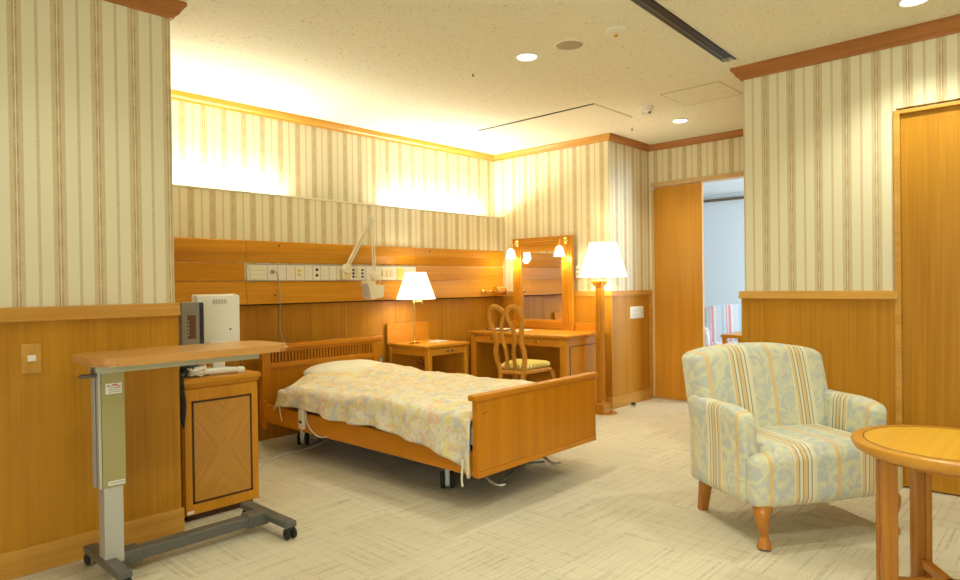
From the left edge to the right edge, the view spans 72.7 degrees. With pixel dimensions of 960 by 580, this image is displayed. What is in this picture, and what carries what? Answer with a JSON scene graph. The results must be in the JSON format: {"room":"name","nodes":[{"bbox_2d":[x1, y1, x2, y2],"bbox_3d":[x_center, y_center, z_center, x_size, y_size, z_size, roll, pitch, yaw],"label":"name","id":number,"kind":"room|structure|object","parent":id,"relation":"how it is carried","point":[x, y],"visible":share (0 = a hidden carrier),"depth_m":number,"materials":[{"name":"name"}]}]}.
{"room":"care facility","nodes":[
{"label":"care facility","id":0,"kind":"room"},
{"bbox_2d":[0,0,174,307],"bbox_3d":[-3.127,-0.076,2.176,1.452,2.400,3.530,0,1,43],"label":"wall","id":1,"kind":"structure","parent":0,"point":[86,168],"depth_m":2.71,"materials":[{"name":"paper"}]},
{"bbox_2d":[20,343,41,373],"bbox_3d":[-1.749,0.268,2.545,0.010,0.116,0.068,0,1,43],"label":"light switch","id":2,"kind":"object","parent":1,"relation":"attached to","point":[31,358],"visible":1,"depth_m":2.54,"materials":[{"name":"beige plastic"}]},
{"bbox_2d":[0,315,180,553],"bbox_3d":[-2.575,0.628,1.680,0.025,0.985,3.534,0,1,43],"label":"wood paneling","id":3,"kind":"structure","parent":1,"relation":"attached to","point":[48,493],"depth_m":2.65,"materials":[{"name":"brown wood"}]},
{"bbox_2d":[0,303,180,322],"bbox_3d":[-2.573,0.113,1.671,0.045,0.056,3.538,0,1,43],"label":"trim","id":4,"kind":"structure","parent":1,"relation":"attached to","point":[50,313],"depth_m":2.68,"materials":[{"name":"brown wood"}]},
{"bbox_2d":[0,507,184,579],"bbox_3d":[-2.553,1.068,1.674,0.016,0.105,3.542,0,1,43],"label":"baseboard","id":5,"kind":"structure","parent":1,"relation":"attached to","point":[21,562],"depth_m":2.64,"materials":[{"name":"brown wood"}]},
{"bbox_2d":[104,0,186,18],"bbox_3d":[-2.571,-1.242,1.674,0.055,0.075,3.585,0,1,43],"label":"trim","id":6,"kind":"structure","parent":1,"relation":"attached to","point":[169,9],"depth_m":2.90,"materials":[{"name":"brown wood"}]},
{"bbox_2d":[171,99,494,215],"bbox_3d":[-1.115,-0.128,5.331,0.100,2.400,3.831,0,1,43],"label":"wall","id":7,"kind":"structure","parent":0,"point":[212,147],"depth_m":5.09,"materials":[{"name":"paper"}]},
{"bbox_2d":[171,89,493,161],"bbox_3d":[-1.110,-1.301,5.234,0.050,0.058,3.731,0,1,43],"label":"trim","id":8,"kind":"structure","parent":7,"relation":"attached to","point":[184,96],"depth_m":5.05,"materials":[{"name":"brown wood"}]},
{"bbox_2d":[178,297,497,440],"bbox_3d":[-1.087,0.573,5.251,0.045,1.000,3.728,0,1,43],"label":"wood paneling","id":9,"kind":"structure","parent":7,"relation":"attached to","point":[327,321],"depth_m":5.26,"materials":[{"name":"brown wood"}]},
{"bbox_2d":[239,313,465,337],"bbox_3d":[-1.085,0.578,5.250,0.034,0.990,3.731,0,1,43],"label":"trim","id":10,"kind":"structure","parent":7,"relation":"attached to","point":[395,313],"depth_m":5.00,"materials":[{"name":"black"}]},
{"bbox_2d":[173,186,503,283],"bbox_3d":[-1.072,-0.297,5.220,0.116,0.778,3.731,0,1,43],"label":"wall","id":11,"kind":"structure","parent":0,"point":[197,213],"depth_m":4.97,"materials":[{"name":"paper"}]},
{"bbox_2d":[246,263,415,280],"bbox_3d":[-1.087,-0.135,5.095,0.030,0.123,1.553,0,1,43],"label":"strip","id":12,"kind":"object","parent":11,"relation":"attached to","point":[254,271],"visible":0.98,"depth_m":4.92,"materials":[{"name":"beige plastic"}]},
{"bbox_2d":[274,271,284,342],"bbox_3d":[-1.440,0.164,4.687,0.036,0.595,0.090,0,1,43],"label":"hanging cord","id":13,"kind":"object","parent":12,"relation":"hanging from","point":[274,271],"visible":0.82,"depth_m":4.68,"materials":[{"name":"grey plastic"}]},
{"bbox_2d":[341,215,384,299],"bbox_3d":[-0.914,-0.256,5.084,0.335,0.663,0.163,-1,0,-14],"label":"lamp","id":14,"kind":"object","parent":12,"relation":"attached to","point":[371,290],"visible":1,"depth_m":5.08,"materials":[{"name":"beige metal"}]},
{"bbox_2d":[173,184,503,218],"bbox_3d":[-1.040,-0.693,5.182,0.024,0.014,3.731,0,1,43],"label":"trim","id":15,"kind":"structure","parent":11,"relation":"attached to","point":[178,185],"depth_m":4.98,"materials":[{"name":"beige paint"}]},
{"bbox_2d":[174,237,504,305],"bbox_3d":[-1.023,-0.130,5.161,0.034,0.455,3.694,0,1,43],"label":"panel","id":16,"kind":"object","parent":11,"relation":"attached to","point":[193,257],"visible":0.7,"depth_m":4.90,"materials":[{"name":"brown wood"}]},
{"bbox_2d":[482,286,507,294],"bbox_3d":[0.149,0.008,6.310,0.274,0.086,0.094,-1,1,-37],"label":"reading lamp","id":17,"kind":"object","parent":16,"relation":"attached to","point":[496,290],"visible":1,"depth_m":6.30,"materials":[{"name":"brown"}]},
{"bbox_2d":[11,398,959,579],"bbox_3d":[0.562,1.108,1.843,7.097,0.060,8.030,0,1,43],"label":"floor","id":18,"kind":"structure","parent":0,"point":[621,504],"depth_m":2.95,"materials":[{"name":"carpet"}]},
{"bbox_2d":[71,341,296,579],"bbox_3d":[-1.218,0.668,2.714,0.422,0.852,0.785,0,1,43],"label":"table","id":19,"kind":"object","parent":18,"relation":"on","point":[107,369],"visible":1,"depth_m":2.50,"materials":[{"name":"laminate"}]},
{"bbox_2d":[180,367,260,521],"bbox_3d":[-1.402,0.756,3.321,0.428,0.672,0.406,0,1,43],"label":"base cabinet","id":20,"kind":"object","parent":18,"relation":"on","point":[219,438],"visible":0.73,"depth_m":3.16,"materials":[{"name":"brown wood"}]},
{"bbox_2d":[179,365,205,428],"bbox_3d":[-1.377,0.496,3.114,0.131,0.292,0.163,0,1,43],"label":"cable bundle","id":21,"kind":"object","parent":20,"relation":"on","point":[184,370],"visible":0.91,"depth_m":3.03,"materials":[{"name":"black plastic"}]},
{"bbox_2d":[191,294,239,368],"bbox_3d":[-1.380,0.220,3.419,0.170,0.397,0.278,0,1,41],"label":"monitor","id":22,"kind":"object","parent":20,"relation":"on","point":[221,311],"visible":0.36,"depth_m":3.43,"materials":[{"name":"white plastic"}]},
{"bbox_2d":[194,366,244,375],"bbox_3d":[-1.291,0.395,3.234,0.245,0.048,0.052,-1,1,-39],"label":"handset","id":23,"kind":"object","parent":20,"relation":"on","point":[240,369],"visible":0.9,"depth_m":3.23,"materials":[{"name":"white plastic"}]},
{"bbox_2d":[259,435,328,465],"bbox_3d":[-1.290,1.079,4.285,0.187,0.007,1.121,-1,0,16],"label":"cable","id":24,"kind":"object","parent":18,"relation":"on","point":[315,435],"visible":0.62,"depth_m":4.37,"materials":[{"name":"white plastic"}]},
{"bbox_2d":[386,321,469,373],"bbox_3d":[-0.434,0.672,5.513,0.532,0.780,0.480,0,1,43],"label":"nightstand","id":25,"kind":"object","parent":18,"relation":"on","point":[450,356],"visible":0.59,"depth_m":5.55,"materials":[{"name":"brown wood"}]},
{"bbox_2d":[396,272,434,343],"bbox_3d":[-0.530,0.149,5.416,0.326,0.590,0.326,0,1,43],"label":"table lamp","id":26,"kind":"object","parent":25,"relation":"on","point":[415,286],"visible":1,"depth_m":5.32,"materials":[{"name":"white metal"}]},
{"bbox_2d":[427,340,447,342],"bbox_3d":[-0.356,0.435,5.531,0.114,0.011,0.154,0,1,33],"label":"booklet","id":27,"kind":"object","parent":25,"relation":"on","point":[432,341],"visible":1,"depth_m":5.49,"materials":[{"name":"white paper"}]},
{"bbox_2d":[259,335,597,488],"bbox_3d":[-0.419,0.721,4.182,2.118,0.702,1.080,0,1,43],"label":"hospital bed","id":28,"kind":"object","parent":18,"relation":"on","point":[516,426],"visible":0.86,"depth_m":3.59,"materials":[{"name":"brown wood"}]},
{"bbox_2d":[298,408,326,439],"bbox_3d":[-1.016,0.840,4.044,0.319,0.208,0.042,0,1,34],"label":"remote","id":29,"kind":"object","parent":28,"relation":"hanging from","point":[302,414],"visible":0.97,"depth_m":4.10,"materials":[{"name":"beige plastic"}]},
{"bbox_2d":[278,389,472,444],"bbox_3d":[-0.373,0.705,4.116,1.840,0.126,0.973,0,1,43],"label":"mattress","id":30,"kind":"object","parent":28,"relation":"on","point":[281,390],"visible":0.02,"depth_m":3.16,"materials":[{"name":"white fabric"}]},
{"bbox_2d":[303,359,382,375],"bbox_3d":[-0.962,0.583,4.732,0.404,0.136,0.620,0,1,43],"label":"pillow","id":31,"kind":"object","parent":30,"relation":"on","point":[344,365],"visible":0.45,"depth_m":4.58,"materials":[{"name":"beige fabric"}]},
{"bbox_2d":[273,363,534,486],"bbox_3d":[-0.357,0.736,4.100,1.783,0.399,1.084,0,1,43],"label":"duvet","id":32,"kind":"object","parent":30,"relation":"on","point":[430,409],"visible":0.8,"depth_m":3.78,"materials":[{"name":"fabric"}]},
{"bbox_2d":[487,304,554,379],"bbox_3d":[0.318,0.583,5.194,0.386,0.962,0.490,0,1,34],"label":"desk chair","id":33,"kind":"object","parent":18,"relation":"on","point":[524,366],"visible":0.7,"depth_m":5.07,"materials":[{"name":"brown wood"}]},
{"bbox_2d":[501,359,549,369],"bbox_3d":[0.344,0.596,5.233,0.328,0.065,0.342,0,1,34],"label":"seat cushion","id":34,"kind":"object","parent":33,"relation":"on","point":[518,364],"depth_m":5.12,"materials":[{"name":"yellow fabric"}]},
{"bbox_2d":[468,320,596,401],"bbox_3d":[0.496,0.674,5.888,1.110,0.745,0.594,0,1,43],"label":"desk","id":35,"kind":"object","parent":18,"relation":"on","point":[568,352],"visible":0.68,"depth_m":5.87,"materials":[{"name":"brown wood"}]},
{"bbox_2d":[486,328,515,330],"bbox_3d":[0.195,0.368,6.109,0.220,0.012,0.180,0,1,43],"label":"desk tray","id":36,"kind":"object","parent":35,"relation":"on","point":[497,329],"visible":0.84,"depth_m":6.05,"materials":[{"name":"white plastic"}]},
{"bbox_2d":[511,235,574,329],"bbox_3d":[0.587,-0.065,6.157,0.708,0.865,0.053,0,1,43],"label":"mirror","id":37,"kind":"object","parent":35,"relation":"on","point":[543,282],"visible":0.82,"depth_m":6.14,"materials":[{"name":"clear glass"}]},
{"bbox_2d":[506,240,519,258],"bbox_3d":[0.310,-0.391,6.282,0.100,0.179,0.142,0,1,43],"label":"lamp","id":38,"kind":"object","parent":37,"relation":"attached to","point":[510,253],"visible":1,"depth_m":6.25,"materials":[{"name":"gold metal"}]},
{"bbox_2d":[554,237,567,256],"bbox_3d":[0.728,-0.393,5.894,0.100,0.179,0.142,0,1,43],"label":"lamp","id":39,"kind":"object","parent":37,"relation":"attached to","point":[559,251],"visible":1,"depth_m":5.86,"materials":[{"name":"gold metal"}]},
{"bbox_2d":[580,242,626,415],"bbox_3d":[1.048,0.321,5.523,0.400,1.442,0.400,0,1,43],"label":"floor lamp","id":40,"kind":"object","parent":18,"relation":"on","point":[602,259],"visible":0.98,"depth_m":5.47,"materials":[{"name":"brown wood"}]},
{"bbox_2d":[682,342,902,550],"bbox_3d":[1.405,0.666,3.021,0.761,0.802,0.616,-1,0,-14],"label":"armchair","id":41,"kind":"object","parent":18,"relation":"on","point":[768,431],"visible":0.88,"depth_m":2.94,"materials":[{"name":"fabric"}]},
{"bbox_2d":[851,425,959,579],"bbox_3d":[1.576,0.786,2.183,0.581,0.552,0.581,0,1,43],"label":"round table","id":42,"kind":"object","parent":18,"relation":"on","point":[924,450],"visible":1,"depth_m":2.21,"materials":[{"name":"brown wood"}]},
{"bbox_2d":[494,141,609,290],"bbox_3d":[0.871,-0.163,6.488,1.432,2.400,0.769,0,1,43],"label":"wall","id":43,"kind":"structure","parent":0,"point":[561,192],"depth_m":6.08,"materials":[{"name":"paper"}]},
{"bbox_2d":[494,133,609,161],"bbox_3d":[0.633,-1.331,6.126,1.387,0.058,0.050,0,1,43],"label":"trim","id":44,"kind":"structure","parent":43,"relation":"attached to","point":[602,137],"depth_m":6.07,"materials":[{"name":"brown wood"}]},
{"bbox_2d":[498,296,613,397],"bbox_3d":[0.678,0.549,6.147,1.318,0.985,0.025,0,1,43],"label":"wainscoting","id":45,"kind":"structure","parent":43,"relation":"attached to","point":[584,306],"depth_m":5.74,"materials":[{"name":"brown wood"}]},
{"bbox_2d":[505,291,612,295],"bbox_3d":[0.669,0.035,6.136,1.325,0.045,0.028,0,1,43],"label":"trim","id":46,"kind":"structure","parent":43,"relation":"attached to","point":[510,293],"depth_m":5.86,"materials":[{"name":"brown wood"}]},
{"bbox_2d":[575,266,580,277],"bbox_3d":[0.892,-0.164,5.929,0.056,0.110,0.020,0,1,43],"label":"thermostat","id":47,"kind":"object","parent":43,"relation":"attached to","point":[577,268],"visible":1,"depth_m":5.92,"materials":[{"name":"white plastic"}]},
{"bbox_2d":[605,397,613,408],"bbox_3d":[0.677,0.992,6.136,1.328,0.100,0.015,0,1,43],"label":"baseboard","id":48,"kind":"structure","parent":43,"relation":"attached to","point":[609,400],"depth_m":5.70,"materials":[{"name":"brown wood"}]},
{"bbox_2d":[613,388,650,408],"bbox_3d":[1.389,0.984,5.938,0.016,0.100,0.664,0,1,43],"label":"baseboard","id":49,"kind":"structure","parent":43,"relation":"attached to","point":[639,396],"depth_m":5.91,"materials":[{"name":"brown wood"}]},
{"bbox_2d":[170,0,959,195],"bbox_3d":[1.077,-1.386,3.956,9.200,0.080,11.900,0,1,43],"label":"ceiling","id":50,"kind":"structure","parent":0,"point":[404,68],"depth_m":3.72,"materials":[{"name":"white paint"}]},
{"bbox_2d":[515,52,538,60],"bbox_3d":[0.269,-1.329,3.728,0.132,0.008,0.132,0,1,43],"label":"recessed light","id":51,"kind":"object","parent":50,"relation":"in","point":[528,56],"visible":1,"depth_m":3.71,"materials":[{"name":"white plastic"}]},
{"bbox_2d":[477,103,632,140],"bbox_3d":[0.586,-1.347,5.304,1.162,0.006,0.545,0,1,43],"label":"panel","id":52,"kind":"object","parent":50,"relation":"attached to","point":[591,114],"visible":1,"depth_m":5.24,"materials":[{"name":"ceiling board"},{"name":"black plastic"}]},
{"bbox_2d":[554,39,584,50],"bbox_3d":[0.487,-1.331,3.550,0.164,0.007,0.164,0,1,43],"label":"ceiling speaker","id":53,"kind":"object","parent":50,"relation":"attached to","point":[567,44],"visible":1,"depth_m":3.54,"materials":[{"name":"beige"}]},
{"bbox_2d":[556,41,582,49],"bbox_3d":[0.487,-1.331,3.550,0.146,0.003,0.146,0,1,43],"label":"grille","id":54,"kind":"object","parent":53,"relation":"attached to","point":[560,45],"depth_m":3.55,"materials":[{"name":"beige"}]},
{"bbox_2d":[605,26,626,36],"bbox_3d":[0.699,-1.318,3.355,0.110,0.036,0.110,0,1,43],"label":"detector","id":55,"kind":"object","parent":50,"relation":"attached to","point":[614,31],"visible":1,"depth_m":3.33,"materials":[{"name":"beige plastic"}]},
{"bbox_2d":[640,105,653,114],"bbox_3d":[1.236,-1.326,4.834,0.104,0.058,0.104,0,1,43],"label":"smoke detector","id":56,"kind":"object","parent":50,"relation":"attached to","point":[646,109],"visible":1,"depth_m":4.80,"materials":[{"name":"white plastic"}]},
{"bbox_2d":[671,118,688,122],"bbox_3d":[1.609,-1.359,5.251,0.132,0.008,0.132,0,1,43],"label":"recessed light","id":57,"kind":"object","parent":50,"relation":"in","point":[681,120],"visible":1,"depth_m":5.23,"materials":[{"name":"white plastic"}]},
{"bbox_2d":[628,0,738,62],"bbox_3d":[0.490,-1.325,2.701,0.096,0.006,3.010,0,1,41],"label":"ceiling vent","id":58,"kind":"object","parent":50,"relation":"in","point":[656,9],"visible":1,"depth_m":3.34,"materials":[{"name":"black"}]},
{"bbox_2d":[661,81,742,105],"bbox_3d":[1.535,-1.355,4.521,0.420,0.002,0.394,0,1,43],"label":"access hatch","id":59,"kind":"object","parent":50,"relation":"attached to","point":[716,90],"visible":0.99,"depth_m":4.51,"materials":[{"name":"beige paint"}]},
{"bbox_2d":[897,0,927,6],"bbox_3d":[2.022,-1.347,3.042,0.132,0.008,0.132,0,1,43],"label":"recessed light","id":60,"kind":"object","parent":50,"relation":"in","point":[902,3],"visible":1,"depth_m":3.06,"materials":[{"name":"white plastic"}]},
{"bbox_2d":[608,141,649,290],"bbox_3d":[1.370,-0.666,5.973,0.006,1.400,0.710,0,1,43],"label":"wall","id":61,"kind":"structure","parent":0,"point":[628,175],"depth_m":5.97,"materials":[{"name":"paper"}]},
{"bbox_2d":[608,133,649,151],"bbox_3d":[1.364,-1.340,5.930,0.050,0.058,0.759,0,1,43],"label":"trim","id":62,"kind":"structure","parent":61,"relation":"attached to","point":[615,138],"depth_m":5.91,"materials":[{"name":"brown wood"}]},
{"bbox_2d":[613,295,649,396],"bbox_3d":[1.399,0.541,5.974,0.026,0.985,0.704,0,1,43],"label":"wainscoting","id":63,"kind":"structure","parent":61,"relation":"attached to","point":[631,337],"depth_m":5.92,"materials":[{"name":"brown wood"}]},
{"bbox_2d":[630,306,643,318],"bbox_3d":[1.436,0.205,5.990,0.011,0.109,0.237,0,1,43],"label":"switch plate","id":64,"kind":"object","parent":63,"relation":"attached to","point":[636,311],"visible":1,"depth_m":5.98,"materials":[{"name":"white plastic"}]},
{"bbox_2d":[613,290,652,397],"bbox_3d":[1.396,0.519,5.966,0.033,1.030,0.699,0,1,43],"label":"trim","id":65,"kind":"structure","parent":61,"relation":"attached to","point":[629,292],"depth_m":6.18,"materials":[{"name":"brown wood"}]},
{"bbox_2d":[648,137,743,289],"bbox_3d":[2.607,-0.178,5.384,2.615,2.400,0.100,0,1,43],"label":"wall","id":66,"kind":"structure","parent":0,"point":[725,156],"depth_m":5.92,"materials":[{"name":"paper"}]},
{"bbox_2d":[649,129,742,151],"bbox_3d":[2.146,-1.348,5.688,1.525,0.058,0.050,0,1,43],"label":"trim","id":67,"kind":"structure","parent":66,"relation":"attached to","point":[735,133],"depth_m":5.86,"materials":[{"name":"brown wood"}]},
{"bbox_2d":[651,171,743,401],"bbox_3d":[2.048,0.003,5.894,1.030,2.045,0.140,0,1,43],"label":"door","id":68,"kind":"structure","parent":66,"relation":"attached to","point":[677,206],"depth_m":6.04,"materials":[{"name":"brown wood"}]},
{"bbox_2d":[703,192,744,306],"bbox_3d":[4.374,-0.231,9.107,7.000,2.400,0.100,0,1,43],"label":"wall","id":69,"kind":"structure","parent":0,"point":[724,256],"depth_m":9.72,"materials":[{"name":"white paint"}]},
{"bbox_2d":[703,196,743,202],"bbox_3d":[4.308,-1.347,9.044,7.000,0.035,0.050,0,1,43],"label":"trim","id":70,"kind":"structure","parent":69,"relation":"attached to","point":[739,197],"depth_m":9.67,"materials":[{"name":"brown"}]},
{"bbox_2d":[743,33,959,290],"bbox_3d":[3.728,-0.175,3.153,4.235,2.400,1.640,0,1,43],"label":"wall","id":71,"kind":"structure","parent":0,"point":[818,138],"depth_m":3.66,"materials":[{"name":"paper"}]},
{"bbox_2d":[738,291,897,298],"bbox_3d":[1.896,0.028,3.719,0.834,0.045,0.034,0,1,43],"label":"trim","id":72,"kind":"structure","parent":71,"relation":"attached to","point":[742,294],"depth_m":3.69,"materials":[{"name":"brown wood"}]},
{"bbox_2d":[741,299,895,424],"bbox_3d":[2.469,0.533,4.328,0.816,1.000,1.656,0,1,43],"label":"wainscoting","id":73,"kind":"structure","parent":71,"relation":"attached to","point":[854,339],"depth_m":3.62,"materials":[{"name":"brown wood"}]},
{"bbox_2d":[730,14,959,80],"bbox_3d":[3.115,-1.324,2.542,4.290,0.075,0.055,0,1,43],"label":"trim","id":74,"kind":"structure","parent":71,"relation":"attached to","point":[949,25],"depth_m":3.54,"materials":[{"name":"brown wood"}]},
{"bbox_2d":[893,100,959,494],"bbox_3d":[2.593,0.048,3.113,1.045,1.985,0.072,0,1,43],"label":"door","id":75,"kind":"structure","parent":71,"relation":"in","point":[926,139],"depth_m":3.36,"materials":[{"name":"brown wood"}]},
{"bbox_3d":[3.039,1.029,7.664,7.000,0.060,3.870,0,1,43],"label":"floor","id":76,"kind":"structure","parent":0,"visible":0},
{"bbox_2d":[705,304,741,346],"bbox_3d":[2.820,0.591,7.125,0.807,0.850,0.652,-1,0,15],"label":"armchair","id":77,"kind":"object","parent":76,"relation":"on","point":[719,319],"visible":0.12,"depth_m":7.25,"materials":[{"name":"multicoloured fabric"}]},
{"bbox_2d":[721,332,741,343],"bbox_3d":[2.677,0.716,6.103,0.680,0.600,0.440,0,1,43],"label":"table","id":78,"kind":"object","parent":76,"relation":"on","point":[738,335],"visible":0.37,"depth_m":6.15,"materials":[{"name":"brown wood"}]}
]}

